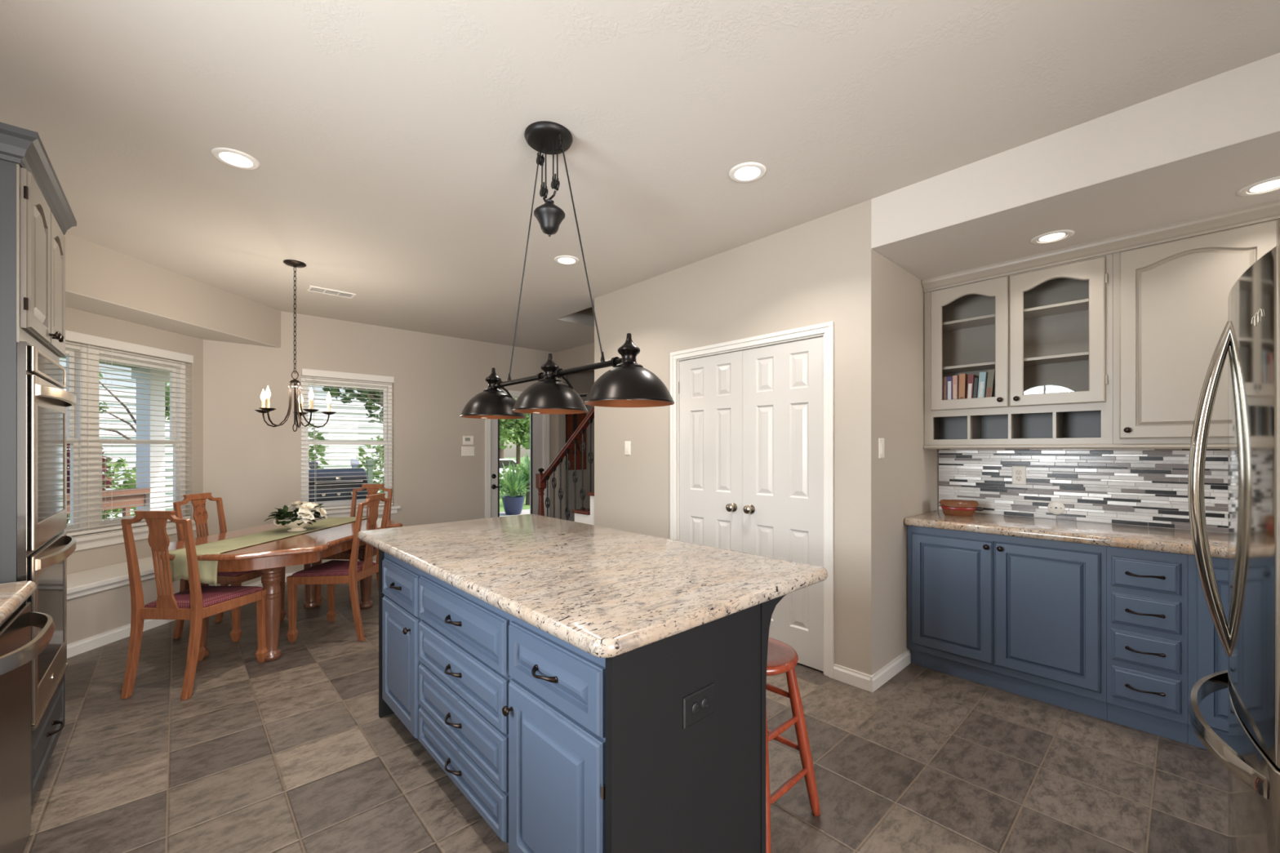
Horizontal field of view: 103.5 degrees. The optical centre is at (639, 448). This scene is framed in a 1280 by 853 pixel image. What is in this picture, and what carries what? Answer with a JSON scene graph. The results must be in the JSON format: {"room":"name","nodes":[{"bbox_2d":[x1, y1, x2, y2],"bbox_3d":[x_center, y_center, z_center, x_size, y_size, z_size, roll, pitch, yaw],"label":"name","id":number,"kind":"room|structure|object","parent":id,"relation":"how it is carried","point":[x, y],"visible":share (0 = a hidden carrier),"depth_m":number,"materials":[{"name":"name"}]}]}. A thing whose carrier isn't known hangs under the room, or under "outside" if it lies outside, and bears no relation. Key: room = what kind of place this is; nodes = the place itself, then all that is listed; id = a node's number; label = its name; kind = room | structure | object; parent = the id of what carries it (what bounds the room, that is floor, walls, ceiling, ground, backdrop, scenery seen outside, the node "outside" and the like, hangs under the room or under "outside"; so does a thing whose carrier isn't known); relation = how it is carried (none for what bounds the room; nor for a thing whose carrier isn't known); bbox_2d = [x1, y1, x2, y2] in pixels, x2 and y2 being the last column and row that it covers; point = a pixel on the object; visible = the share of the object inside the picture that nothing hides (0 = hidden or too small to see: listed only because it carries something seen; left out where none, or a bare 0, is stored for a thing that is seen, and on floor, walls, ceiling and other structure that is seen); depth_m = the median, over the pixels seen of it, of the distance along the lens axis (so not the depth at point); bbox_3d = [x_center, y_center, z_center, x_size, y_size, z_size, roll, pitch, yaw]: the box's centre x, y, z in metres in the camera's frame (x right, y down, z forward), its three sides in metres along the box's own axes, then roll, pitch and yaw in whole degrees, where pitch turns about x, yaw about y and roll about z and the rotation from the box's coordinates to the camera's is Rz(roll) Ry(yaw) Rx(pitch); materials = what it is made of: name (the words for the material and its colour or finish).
{"room":"kitchen","nodes":[
{"label":"kitchen","id":0,"kind":"room"},
{"bbox_2d":[66,555,163,599],"bbox_3d":[-3.872,0.937,3.805,0.452,0.076,2.646,0,0,2],"label":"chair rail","id":1,"kind":"object","parent":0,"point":[83,583],"depth_m":3.56,"materials":[{"name":"white paint"}]},
{"bbox_2d":[65,306,203,573],"bbox_3d":[-4.158,-0.020,3.825,0.120,2.740,1.900,0,0,2],"label":"wall","id":2,"kind":"structure","parent":0,"point":[76,320],"depth_m":4.23,"materials":[{"name":"beige paint"}]},
{"bbox_2d":[64,341,195,551],"bbox_3d":[-4.146,-0.020,3.740,0.190,1.520,1.790,0,0,2],"label":"window","id":3,"kind":"structure","parent":2,"relation":"in","point":[83,542],"depth_m":3.84,"materials":[{"name":"white paint"}]},
{"bbox_2d":[59,329,193,536],"bbox_3d":[-4.121,-0.107,3.736,0.075,1.477,1.679,0,0,2],"label":"window blind","id":4,"kind":"object","parent":3,"relation":"attached to","point":[70,335],"visible":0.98,"depth_m":3.98,"materials":[{"name":"white paint"}]},
{"bbox_2d":[66,576,261,644],"bbox_3d":[-3.888,1.145,3.806,0.420,0.410,2.588,0,0,2],"label":"wall","id":5,"kind":"structure","parent":0,"point":[94,614],"depth_m":3.47,"materials":[{"name":"beige paint"}]},
{"bbox_2d":[66,580,262,658],"bbox_3d":[-3.671,1.308,3.797,0.014,0.085,2.588,0,0,2],"label":"baseboard","id":6,"kind":"structure","parent":5,"relation":"attached to","point":[75,648],"depth_m":3.48,"materials":[{"name":"white paint"}]},
{"bbox_2d":[63,233,280,347],"bbox_3d":[-3.888,-1.205,3.806,0.420,0.370,2.588,0,0,2],"label":"wall bay header","id":7,"kind":"structure","parent":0,"point":[93,270],"depth_m":3.86,"materials":[{"name":"beige paint"}]},
{"bbox_2d":[65,290,279,347],"bbox_3d":[-3.885,-1.018,3.806,0.422,0.004,2.588,0,0,2],"label":"ceiling","id":8,"kind":"structure","parent":0,"point":[74,300],"depth_m":3.97,"materials":[{"name":"grey paint"}]},
{"bbox_2d":[203,311,594,573],"bbox_3d":[-2.260,-0.020,6.442,5.200,2.740,0.140,0,0,-43],"label":"wall","id":9,"kind":"structure","parent":0,"point":[255,466],"depth_m":5.74,"materials":[{"name":"beige paint"}]},
{"bbox_2d":[301,375,399,519],"bbox_3d":[-3.196,-0.009,5.541,1.008,1.507,0.183,0,0,-43],"label":"window","id":10,"kind":"structure","parent":9,"relation":"in","point":[335,513],"depth_m":5.54,"materials":[{"name":"white paint"}]},
{"bbox_2d":[301,368,394,509],"bbox_3d":[-3.181,-0.091,5.525,0.892,1.474,0.075,0,0,-43],"label":"window blind","id":11,"kind":"object","parent":10,"relation":"attached to","point":[309,372],"visible":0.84,"depth_m":5.47,"materials":[{"name":"white paint"}]},
{"bbox_2d":[490,399,542,517],"bbox_3d":[-1.677,0.335,6.912,0.801,2.030,0.107,0,0,-43],"label":"door","id":12,"kind":"structure","parent":9,"relation":"in","point":[535,420],"depth_m":7.06,"materials":[{"name":"grey paint"}]},
{"bbox_2d":[484,388,549,518],"bbox_3d":[-1.702,0.282,6.940,0.975,2.135,0.159,0,0,-43],"label":"door frame","id":13,"kind":"structure","parent":9,"relation":"attached to","point":[515,394],"depth_m":6.60,"materials":[{"name":"white paint"}]},
{"bbox_2d":[565,404,586,470],"bbox_3d":[-0.947,-0.177,7.526,0.350,0.985,0.042,0,0,-43],"label":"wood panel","id":14,"kind":"object","parent":9,"relation":"attached to","point":[573,421],"visible":0.66,"depth_m":7.49,"materials":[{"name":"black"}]},
{"bbox_2d":[554,342,594,519],"bbox_3d":[0.465,-0.920,5.535,0.120,4.540,4.885,0,0,-43],"label":"wall","id":15,"kind":"structure","parent":0,"point":[582,355],"depth_m":7.23,"materials":[{"name":"beige paint"}]},
{"bbox_2d":[22,573,1227,852],"bbox_3d":[0.491,1.380,2.531,6.250,0.060,9.460,0,0,-43],"label":"floor","id":16,"kind":"structure","parent":0,"point":[293,752],"depth_m":2.12,"materials":[{"name":"tile"}]},
{"bbox_2d":[0,601,55,852],"bbox_3d":[-1.990,0.914,1.225,0.731,0.872,0.614,0,0,-43],"label":"dishwasher","id":17,"kind":"object","parent":16,"relation":"on","point":[17,650],"visible":0.94,"depth_m":1.47,"materials":[{"name":"silver metal"}]},
{"bbox_2d":[0,122,76,805],"bbox_3d":[-2.528,0.158,1.737,0.723,2.385,0.884,0,0,-43],"label":"tall cabinet","id":18,"kind":"object","parent":16,"relation":"on","point":[36,214],"visible":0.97,"depth_m":1.68,"materials":[{"name":"grey wood"}]},
{"bbox_2d":[17,341,75,730],"bbox_3d":[-2.277,0.298,1.968,0.082,1.307,0.768,0,0,-43],"label":"wall oven","id":19,"kind":"object","parent":18,"relation":"in","point":[44,547],"visible":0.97,"depth_m":1.82,"materials":[{"name":"silver glass"}]},
{"bbox_2d":[120,511,267,700],"bbox_3d":[-2.610,0.843,2.967,0.466,1.014,0.516,0,0,2],"label":"dining chair","id":20,"kind":"object","parent":16,"relation":"on","point":[196,603],"visible":1,"depth_m":2.77,"materials":[{"name":"brown wood"}]},
{"bbox_2d":[144,585,262,608],"bbox_3d":[-2.608,0.876,3.008,0.435,0.036,0.395,0,0,2],"label":"seat cushion","id":21,"kind":"object","parent":20,"relation":"on","point":[213,597],"depth_m":2.99,"materials":[{"name":"red fabric"}]},
{"bbox_2d":[173,492,285,641],"bbox_3d":[-3.055,0.843,3.752,0.516,1.014,0.466,0,0,2],"label":"dining chair","id":22,"kind":"object","parent":16,"relation":"on","point":[200,515],"visible":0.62,"depth_m":3.66,"materials":[{"name":"brown wood"}]},
{"bbox_2d":[217,569,255,576],"bbox_3d":[-3.014,0.876,3.750,0.395,0.036,0.435,0,0,2],"label":"seat cushion","id":23,"kind":"object","parent":22,"relation":"on","point":[247,573],"depth_m":3.55,"materials":[{"name":"red fabric"}]},
{"bbox_2d":[155,518,402,661],"bbox_3d":[-2.586,0.988,3.770,1.136,0.725,1.620,0,0,2],"label":"dining table","id":24,"kind":"object","parent":16,"relation":"on","point":[308,548],"visible":0.66,"depth_m":3.25,"materials":[{"name":"brown wood"}]},
{"bbox_2d":[164,516,368,586],"bbox_3d":[-2.641,0.716,3.772,0.350,0.196,1.659,0,0,2],"label":"table runner","id":25,"kind":"object","parent":24,"relation":"on","point":[207,570],"visible":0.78,"depth_m":3.19,"materials":[{"name":"green fabric"}]},
{"bbox_2d":[272,516,315,531],"bbox_3d":[-2.599,0.569,3.794,0.277,0.099,0.176,0,0,-18],"label":"flower bowl","id":26,"kind":"object","parent":25,"relation":"on","point":[293,526],"visible":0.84,"depth_m":3.76,"materials":[{"name":"beige ceramic"}]},
{"bbox_2d":[263,500,328,525],"bbox_3d":[-2.587,0.480,3.806,0.336,0.183,0.388,0,0,36],"label":"flower bouquet","id":27,"kind":"object","parent":26,"relation":"in","point":[304,511],"visible":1,"depth_m":3.76,"materials":[{"name":"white plant"}]},
{"bbox_2d":[286,493,390,642],"bbox_3d":[-2.188,0.843,3.723,0.516,1.014,0.466,0,0,2],"label":"dining chair","id":28,"kind":"object","parent":16,"relation":"on","point":[331,572],"visible":0.94,"depth_m":3.54,"materials":[{"name":"brown wood"}]},
{"bbox_2d":[292,560,375,576],"bbox_3d":[-2.229,0.876,3.725,0.395,0.036,0.435,0,0,2],"label":"seat cushion","id":29,"kind":"object","parent":28,"relation":"on","point":[332,567],"depth_m":3.59,"materials":[{"name":"red fabric"}]},
{"bbox_2d":[315,484,392,605],"bbox_3d":[-2.553,0.843,4.562,0.466,1.014,0.516,0,0,2],"label":"dining chair","id":30,"kind":"object","parent":16,"relation":"on","point":[372,489],"visible":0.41,"depth_m":4.77,"materials":[{"name":"brown wood"}]},
{"bbox_2d":[341,546,376,552],"bbox_3d":[-2.555,0.876,4.520,0.435,0.036,0.395,0,0,2],"label":"seat cushion","id":31,"kind":"object","parent":30,"relation":"on","point":[374,548],"depth_m":4.33,"materials":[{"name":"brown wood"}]},
{"bbox_2d":[378,549,786,852],"bbox_3d":[-0.414,0.912,2.116,0.823,0.876,1.862,0,0,-43],"label":"kitchen island","id":32,"kind":"object","parent":16,"relation":"on","point":[659,746],"visible":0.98,"depth_m":1.46,"materials":[{"name":"blue paint"}]},
{"bbox_2d":[356,514,827,657],"bbox_3d":[-0.397,0.451,2.226,1.054,0.043,2.077,0,0,-43],"label":"island countertop","id":33,"kind":"structure","parent":32,"relation":"on","point":[602,592],"depth_m":1.73,"materials":[{"name":"stone"}]},
{"bbox_2d":[571,492,594,524],"bbox_3d":[0.015,0.506,5.060,1.164,1.688,2.292,0,0,-43],"label":"staircase","id":34,"kind":"structure","parent":16,"relation":"on","point":[587,517],"depth_m":4.78,"materials":[{"name":"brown wood"}]},
{"bbox_2d":[535,405,594,519],"bbox_3d":[-0.735,0.441,5.125,0.092,1.817,1.104,0,0,-43],"label":"stair railing","id":35,"kind":"object","parent":34,"relation":"on","point":[541,478],"visible":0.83,"depth_m":5.12,"materials":[{"name":"brown wood"}]},
{"bbox_2d":[765,637,820,852],"bbox_3d":[0.416,1.047,1.869,0.363,0.609,0.363,0,0,-43],"label":"bar stool","id":36,"kind":"object","parent":16,"relation":"on","point":[782,658],"visible":0.38,"depth_m":1.84,"materials":[{"name":"red wood"}]},
{"bbox_2d":[907,525,1106,720],"bbox_3d":[2.184,0.913,3.005,0.625,0.874,0.920,0,0,-43],"label":"base cabinet","id":37,"kind":"object","parent":16,"relation":"on","point":[1027,617],"visible":1,"depth_m":2.76,"materials":[{"name":"blue paint"}]},
{"bbox_2d":[904,510,1227,558],"bbox_3d":[2.559,0.452,2.589,0.637,0.045,2.043,0,0,-43],"label":"countertop","id":38,"kind":"structure","parent":37,"relation":"on","point":[1127,536],"depth_m":2.65,"materials":[{"name":"stone"}]},
{"bbox_2d":[938,499,983,516],"bbox_3d":[2.063,0.379,3.245,0.246,0.101,0.136,0,0,19],"label":"bowl","id":39,"kind":"object","parent":38,"relation":"on","point":[964,508],"visible":1,"depth_m":3.20,"materials":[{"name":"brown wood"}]},
{"bbox_2d":[942,508,975,516],"bbox_3d":[2.053,0.407,3.248,0.188,0.044,0.120,0,0,19],"label":"basket","id":40,"kind":"object","parent":39,"relation":"on","point":[951,512],"depth_m":3.20,"materials":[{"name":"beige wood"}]},
{"bbox_2d":[1106,546,1187,743],"bbox_3d":[2.586,0.913,2.565,0.630,0.874,0.270,0,0,-43],"label":"base cabinet","id":41,"kind":"object","parent":16,"relation":"on","point":[1147,590],"visible":1,"depth_m":2.38,"materials":[{"name":"blue paint"}]},
{"bbox_2d":[1187,554,1227,749],"bbox_3d":[2.866,0.913,2.264,0.625,0.874,0.550,0,0,-43],"label":"base cabinet","id":42,"kind":"object","parent":16,"relation":"on","point":[1206,654],"visible":0.09,"depth_m":2.23,"materials":[{"name":"blue paint"}]},
{"bbox_2d":[1186,244,1279,852],"bbox_3d":[1.801,0.474,1.026,0.894,1.752,0.931,0,0,-43],"label":"refrigerator","id":43,"kind":"object","parent":16,"relation":"on","point":[1250,638],"visible":1,"depth_m":1.11,"materials":[{"name":"silver metal"}]},
{"bbox_3d":[-1.197,0.912,0.281,0.710,0.876,1.835,0,0,-43],"label":"base cabinet","id":44,"kind":"object","parent":16,"relation":"on","visible":0},
{"bbox_2d":[0,580,36,626],"bbox_3d":[-1.412,0.451,0.516,0.711,0.043,2.472,0,0,-43],"label":"countertop","id":45,"kind":"structure","parent":44,"relation":"on","point":[13,595],"depth_m":1.49,"materials":[{"name":"stone"}]},
{"bbox_2d":[0,0,1279,352],"bbox_3d":[0.503,-1.450,2.502,6.470,0.120,9.640,0,0,-43],"label":"ceiling","id":46,"kind":"structure","parent":0,"point":[387,139],"depth_m":2.11,"materials":[{"name":"grey paint"}]},
{"bbox_2d":[211,147,260,169],"bbox_3d":[-1.936,-1.387,2.418,0.184,0.007,0.184,0,0,-43],"label":"recessed light","id":47,"kind":"object","parent":46,"relation":"in","point":[230,157],"visible":1,"depth_m":2.41,"materials":[{"name":"white"}]},
{"bbox_2d":[219,151,252,166],"bbox_3d":[-1.936,-1.388,2.418,0.126,0.001,0.126,0,0,-43],"label":"diffuser","id":48,"kind":"object","parent":47,"relation":"attached to","point":[231,158],"depth_m":2.41,"materials":[{"name":"white"}]},
{"bbox_2d":[254,259,336,431],"bbox_3d":[-2.588,-0.759,3.755,0.522,1.263,0.501,0,0,11],"label":"chandelier","id":49,"kind":"object","parent":46,"relation":"hanging from","point":[298,410],"visible":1,"depth_m":3.76,"materials":[{"name":"black metal"}]},
{"bbox_2d":[306,285,355,298],"bbox_3d":[-2.734,-1.386,4.469,0.350,0.008,0.160,0,0,-43],"label":"ceiling vent","id":50,"kind":"object","parent":46,"relation":"in","point":[311,288],"visible":1,"depth_m":4.46,"materials":[{"name":"white metal"}]},
{"bbox_2d":[459,120,674,418],"bbox_3d":[-0.387,-0.777,2.254,0.376,1.226,1.403,0,0,-43],"label":"pendant light","id":51,"kind":"object","parent":46,"relation":"hanging from","point":[627,384],"visible":1,"depth_m":2.15,"materials":[{"name":"black metal"}]},
{"bbox_2d":[554,255,579,265],"bbox_3d":[-0.540,-1.387,3.716,0.184,0.007,0.184,0,0,-43],"label":"recessed light","id":52,"kind":"object","parent":46,"relation":"in","point":[562,260],"visible":1,"depth_m":3.71,"materials":[{"name":"white plastic"}]},
{"bbox_2d":[728,162,766,182],"bbox_3d":[0.540,-1.387,2.537,0.184,0.007,0.184,0,0,-43],"label":"recessed light","id":53,"kind":"object","parent":46,"relation":"in","point":[745,172],"visible":1,"depth_m":2.53,"materials":[{"name":"white"}]},
{"bbox_2d":[734,166,759,179],"bbox_3d":[0.540,-1.388,2.537,0.126,0.001,0.126,0,0,-43],"label":"diffuser","id":54,"kind":"object","parent":53,"relation":"attached to","point":[740,172],"depth_m":2.54,"materials":[{"name":"beige"}]},
{"bbox_2d":[576,199,879,675],"bbox_3d":[0.579,-0.970,4.539,1.300,4.640,3.505,0,0,-43],"label":"wall","id":55,"kind":"structure","parent":0,"point":[825,268],"depth_m":3.21,"materials":[{"name":"beige paint"}]},
{"bbox_2d":[678,350,742,552],"bbox_3d":[0.488,0.332,3.672,0.098,2.012,0.600,0,0,-43],"label":"door","id":56,"kind":"structure","parent":55,"relation":"in","point":[710,388],"depth_m":3.65,"materials":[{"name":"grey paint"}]},
{"bbox_2d":[670,321,834,679],"bbox_3d":[0.732,0.301,3.488,0.137,2.098,1.325,0,0,-43],"label":"door frame","id":57,"kind":"structure","parent":55,"relation":"attached to","point":[828,328],"depth_m":3.01,"materials":[{"name":"white paint"}]},
{"bbox_2d":[742,336,823,671],"bbox_3d":[0.896,0.332,3.229,0.098,2.012,0.600,0,0,-43],"label":"door","id":58,"kind":"structure","parent":55,"relation":"in","point":[783,384],"depth_m":3.21,"materials":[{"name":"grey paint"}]},
{"bbox_2d":[833,663,870,691],"bbox_3d":[0.427,1.308,3.733,0.014,0.085,2.525,0,0,-43],"label":"baseboard","id":59,"kind":"structure","parent":55,"relation":"attached to","point":[846,675],"depth_m":2.88,"materials":[{"name":"white paint"}]},
{"bbox_2d":[880,254,938,669],"bbox_3d":[1.751,-0.020,3.317,1.130,2.740,0.120,0,0,-43],"label":"wall","id":60,"kind":"structure","parent":0,"point":[909,472],"depth_m":3.09,"materials":[{"name":"beige paint"}]},
{"bbox_2d":[870,648,911,692],"bbox_3d":[1.501,1.308,2.996,0.594,0.085,0.014,0,0,-43],"label":"baseboard","id":61,"kind":"structure","parent":60,"relation":"attached to","point":[877,679],"depth_m":2.95,"materials":[{"name":"white paint"}]},
{"bbox_2d":[871,130,1279,279],"bbox_3d":[2.477,-1.116,2.344,1.120,0.002,2.295,0,0,-43],"label":"ceiling","id":62,"kind":"structure","parent":0,"point":[1208,183],"depth_m":2.37,"materials":[{"name":"grey paint"}]},
{"bbox_2d":[1030,230,1075,244],"bbox_3d":[2.173,-1.113,2.659,0.184,0.007,0.184,0,0,-43],"label":"recessed light","id":63,"kind":"object","parent":62,"relation":"in","point":[1051,236],"visible":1,"depth_m":2.65,"materials":[{"name":"white"}]},
{"bbox_2d":[1039,232,1065,241],"bbox_3d":[2.173,-1.115,2.659,0.126,0.001,0.126,0,0,-43],"label":"diffuser","id":64,"kind":"object","parent":63,"relation":"attached to","point":[1053,236],"depth_m":2.66,"materials":[{"name":"beige plastic"}]},
{"bbox_2d":[1236,176,1279,196],"bbox_3d":[2.668,-1.113,2.136,0.184,0.007,0.184,0,0,-43],"label":"recessed light","id":65,"kind":"object","parent":62,"relation":"in","point":[1274,182],"visible":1,"depth_m":2.15,"materials":[{"name":"white"}]},
{"bbox_2d":[1249,179,1279,191],"bbox_3d":[2.668,-1.115,2.136,0.126,0.001,0.126,0,0,-43],"label":"diffuser","id":66,"kind":"object","parent":65,"relation":"attached to","point":[1261,186],"depth_m":2.14,"materials":[{"name":"beige plastic"}]},
{"bbox_2d":[871,52,1279,248],"bbox_3d":[2.109,-1.254,2.006,0.120,0.273,2.294,0,0,-43],"label":"soffit","id":67,"kind":"structure","parent":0,"point":[1241,104],"depth_m":2.11,"materials":[{"name":"grey paint"}]},
{"bbox_3d":[3.648,-0.020,1.995,0.130,2.740,4.395,0,0,-43],"label":"wall","id":68,"kind":"structure","parent":0,"visible":0},
{"bbox_2d":[938,448,1227,533],"bbox_3d":[2.816,0.216,2.789,0.019,0.457,2.090,0,0,-43],"label":"tile backsplash","id":69,"kind":"structure","parent":68,"relation":"attached to","point":[1144,487],"depth_m":2.96,"materials":[{"name":"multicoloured tile"}]},
{"bbox_2d":[924,253,1112,444],"bbox_3d":[2.294,-0.552,3.107,0.326,1.055,0.920,0,0,-43],"label":"upper cabinet","id":70,"kind":"object","parent":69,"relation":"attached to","point":[1046,334],"visible":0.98,"depth_m":3.05,"materials":[{"name":"beige paint"}]},
{"bbox_2d":[952,375,959,399],"bbox_3d":[2.106,-0.372,3.334,0.154,0.208,0.026,0,0,-43],"label":"book","id":71,"kind":"object","parent":70,"relation":"in","point":[955,378],"visible":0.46,"depth_m":3.28,"materials":[{"name":"brown paper"}]},
{"bbox_2d":[958,373,968,399],"bbox_3d":[2.133,-0.376,3.306,0.154,0.215,0.038,0,0,-43],"label":"book","id":72,"kind":"object","parent":70,"relation":"in","point":[962,389],"visible":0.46,"depth_m":3.25,"materials":[{"name":"brown paper"}]},
{"bbox_2d":[966,374,978,398],"bbox_3d":[2.163,-0.371,3.273,0.154,0.205,0.042,0,0,-43],"label":"book","id":73,"kind":"object","parent":70,"relation":"in","point":[971,378],"visible":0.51,"depth_m":3.22,"materials":[{"name":"red paper"}]},
{"bbox_2d":[977,372,987,397],"bbox_3d":[2.206,-0.376,3.226,0.154,0.214,0.051,0,0,-43],"label":"book","id":74,"kind":"object","parent":70,"relation":"in","point":[983,377],"visible":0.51,"depth_m":3.17,"materials":[{"name":"teal paper"}]},
{"bbox_2d":[985,369,995,397],"bbox_3d":[2.235,-0.381,3.195,0.154,0.224,0.052,0,0,-43],"label":"book","id":75,"kind":"object","parent":70,"relation":"in","point":[990,388],"visible":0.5,"depth_m":3.14,"materials":[{"name":"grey paper"}]},
{"bbox_2d":[942,298,1088,332],"bbox_3d":[2.324,-0.824,3.134,0.224,0.016,0.886,0,0,-43],"label":"shelf","id":76,"kind":"object","parent":70,"relation":"attached to","point":[1082,306],"depth_m":3.09,"materials":[{"name":"beige paint"}]},
{"bbox_2d":[942,351,1088,373],"bbox_3d":[2.324,-0.530,3.134,0.224,0.016,0.886,0,0,-43],"label":"shelf","id":77,"kind":"object","parent":70,"relation":"attached to","point":[1082,357],"depth_m":3.08,"materials":[{"name":"beige paint"}]},
{"bbox_2d":[1012,466,1026,484],"bbox_3d":[2.410,0.170,3.208,0.010,0.118,0.073,0,0,-43],"label":"wall outlet","id":78,"kind":"object","parent":69,"relation":"attached to","point":[1019,473],"visible":1,"depth_m":3.20,"materials":[{"name":"beige plastic"}]},
{"bbox_2d":[1047,501,1065,514],"bbox_3d":[2.535,0.360,3.071,0.013,0.082,0.082,0,0,-43],"label":"phone jack","id":79,"kind":"object","parent":69,"relation":"attached to","point":[1054,507],"visible":1,"depth_m":3.07,"materials":[{"name":"beige plastic"}]},
{"bbox_2d":[1112,218,1279,444],"bbox_3d":[2.983,-0.552,2.359,0.326,1.055,1.111,0,0,-43],"label":"upper cabinet","id":80,"kind":"object","parent":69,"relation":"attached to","point":[1170,299],"visible":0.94,"depth_m":2.52,"materials":[{"name":"beige paint"}]},
{"bbox_2d":[923,443,1227,448],"bbox_3d":[2.690,-0.011,2.703,0.291,0.026,2.050,0,0,-43],"label":"rail","id":81,"kind":"object","parent":80,"relation":"attached to","point":[1057,446],"visible":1,"depth_m":2.79,"materials":[{"name":"beige paint"}]},
{"bbox_2d":[921,199,1279,293],"bbox_3d":[2.677,-1.079,2.691,0.325,0.075,2.050,0,0,-43],"label":"crown molding","id":82,"kind":"structure","parent":80,"relation":"attached to","point":[1269,211],"depth_m":2.65,"materials":[{"name":"beige paint"}]},
{"label":"outside","id":83,"kind":"structure","parent":0,"visible":0},
{"bbox_2d":[499,457,529,511],"bbox_3d":[-18.478,1.460,34.842,100.000,0.180,63.700,0,0,-43],"label":"lawn","id":84,"kind":"structure","parent":83,"point":[501,507],"depth_m":13.92,"materials":[{"name":"green plant"}]},
{"bbox_2d":[99,370,169,444],"bbox_3d":[-8.231,0.051,8.166,1.607,2.698,0.743,0,0,-43],"label":"leafy tree","id":85,"kind":"object","parent":84,"relation":"on","point":[167,388],"visible":0.13,"depth_m":8.17,"materials":[{"name":"green plant"}]},
{"bbox_2d":[59,357,383,523],"bbox_3d":[-13.897,-1.340,9.635,17.600,5.420,6.200,0,0,-43],"label":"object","id":86,"kind":"structure","parent":84,"relation":"on","point":[344,462],"depth_m":11.87,"materials":[{"name":"white"}]},
{"bbox_2d":[308,422,328,468],"bbox_3d":[-6.511,0.386,9.526,1.030,2.028,1.023,0,0,-43],"label":"shrub","id":87,"kind":"object","parent":84,"relation":"on","point":[309,432],"visible":0.09,"depth_m":9.68,"materials":[{"name":"green plant"}]},
{"bbox_2d":[320,385,382,423],"bbox_3d":[-5.092,-0.554,9.930,2.472,3.908,1.756,0,0,-43],"label":"leafy tree","id":88,"kind":"object","parent":84,"relation":"on","point":[371,397],"visible":0.06,"depth_m":9.58,"materials":[{"name":"green plant"}]},
{"bbox_2d":[355,429,383,493],"bbox_3d":[-5.662,0.475,11.376,1.491,1.849,1.248,0,0,-43],"label":"shrub","id":89,"kind":"object","parent":84,"relation":"on","point":[362,451],"visible":0.21,"depth_m":11.13,"materials":[{"name":"green plant"}]},
{"bbox_2d":[499,458,515,478],"bbox_3d":[-6.772,1.175,24.080,1.800,1.449,4.450,0,0,39],"label":"parked car","id":90,"kind":"object","parent":84,"relation":"on","point":[505,461],"visible":0.02,"depth_m":23.45,"materials":[{"name":"white paint"}]},
{"bbox_2d":[499,398,529,472],"bbox_3d":[-4.627,-1.038,18.064,3.352,4.876,3.002,0,0,-43],"label":"leafy tree","id":91,"kind":"object","parent":84,"relation":"on","point":[509,433],"visible":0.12,"depth_m":17.32,"materials":[{"name":"green plant"}]},
{"bbox_2d":[499,451,529,505],"bbox_3d":[-2.769,0.722,12.327,1.397,1.302,1.749,0,0,35],"label":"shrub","id":92,"kind":"object","parent":84,"relation":"on","point":[526,469],"visible":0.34,"depth_m":12.25,"materials":[{"name":"green plant"}]},
{"bbox_2d":[499,458,529,495],"bbox_3d":[-3.398,0.800,14.627,1.106,1.200,2.642,0,0,36],"label":"shrub","id":93,"kind":"object","parent":84,"relation":"on","point":[517,464],"visible":0.09,"depth_m":14.26,"materials":[{"name":"green plant"}]},
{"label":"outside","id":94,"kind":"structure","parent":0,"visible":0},
{"bbox_2d":[499,509,529,516],"bbox_3d":[-5.074,1.359,6.399,13.200,0.019,3.610,0,0,-43],"label":"patio","id":95,"kind":"structure","parent":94,"point":[524,511],"depth_m":10.58,"materials":[{"name":"concrete"}]},
{"bbox_2d":[66,443,111,524],"bbox_3d":[-6.959,0.583,6.028,0.915,1.634,0.718,0,0,-43],"label":"shrub","id":96,"kind":"object","parent":95,"relation":"on","point":[108,482],"visible":0.07,"depth_m":6.22,"materials":[{"name":"green plant"}]},
{"bbox_2d":[67,456,136,522],"bbox_3d":[-7.228,0.751,6.798,1.146,1.298,0.839,0,0,-43],"label":"shrub","id":97,"kind":"object","parent":95,"relation":"on","point":[111,464],"visible":0.15,"depth_m":6.82,"materials":[{"name":"green plant"}]},
{"bbox_2d":[66,488,150,518],"bbox_3d":[-6.245,0.920,4.973,0.191,0.860,2.620,0,0,2],"label":"rail","id":98,"kind":"object","parent":95,"relation":"on","point":[147,490],"visible":0.19,"depth_m":6.02,"materials":[{"name":"wood"}]},
{"bbox_2d":[131,367,169,511],"bbox_3d":[-6.197,0.170,6.387,0.240,2.360,0.250,0,0,2],"label":"porch column","id":99,"kind":"structure","parent":95,"relation":"on","point":[146,451],"depth_m":6.30,"materials":[{"name":"white"}]},
{"bbox_2d":[308,468,368,502],"bbox_3d":[-3.849,0.802,6.338,1.320,1.095,0.560,0,0,-43],"label":"barbecue grill","id":100,"kind":"object","parent":95,"relation":"on","point":[337,472],"visible":0.44,"depth_m":6.18,"materials":[{"name":"black metal"}]},
{"bbox_2d":[308,468,368,489],"bbox_3d":[-3.842,0.372,6.344,0.660,0.235,0.559,0,0,-43],"label":"hood","id":101,"kind":"object","parent":100,"relation":"attached to","point":[337,472],"depth_m":6.21,"materials":[{"name":"metal"}]},
{"bbox_2d":[499,459,529,515],"bbox_3d":[-2.628,0.766,10.387,1.240,1.168,1.192,0,0,-43],"label":"potted plant","id":102,"kind":"object","parent":95,"relation":"on","point":[513,504],"visible":0.86,"depth_m":10.27,"materials":[{"name":"green plant"}]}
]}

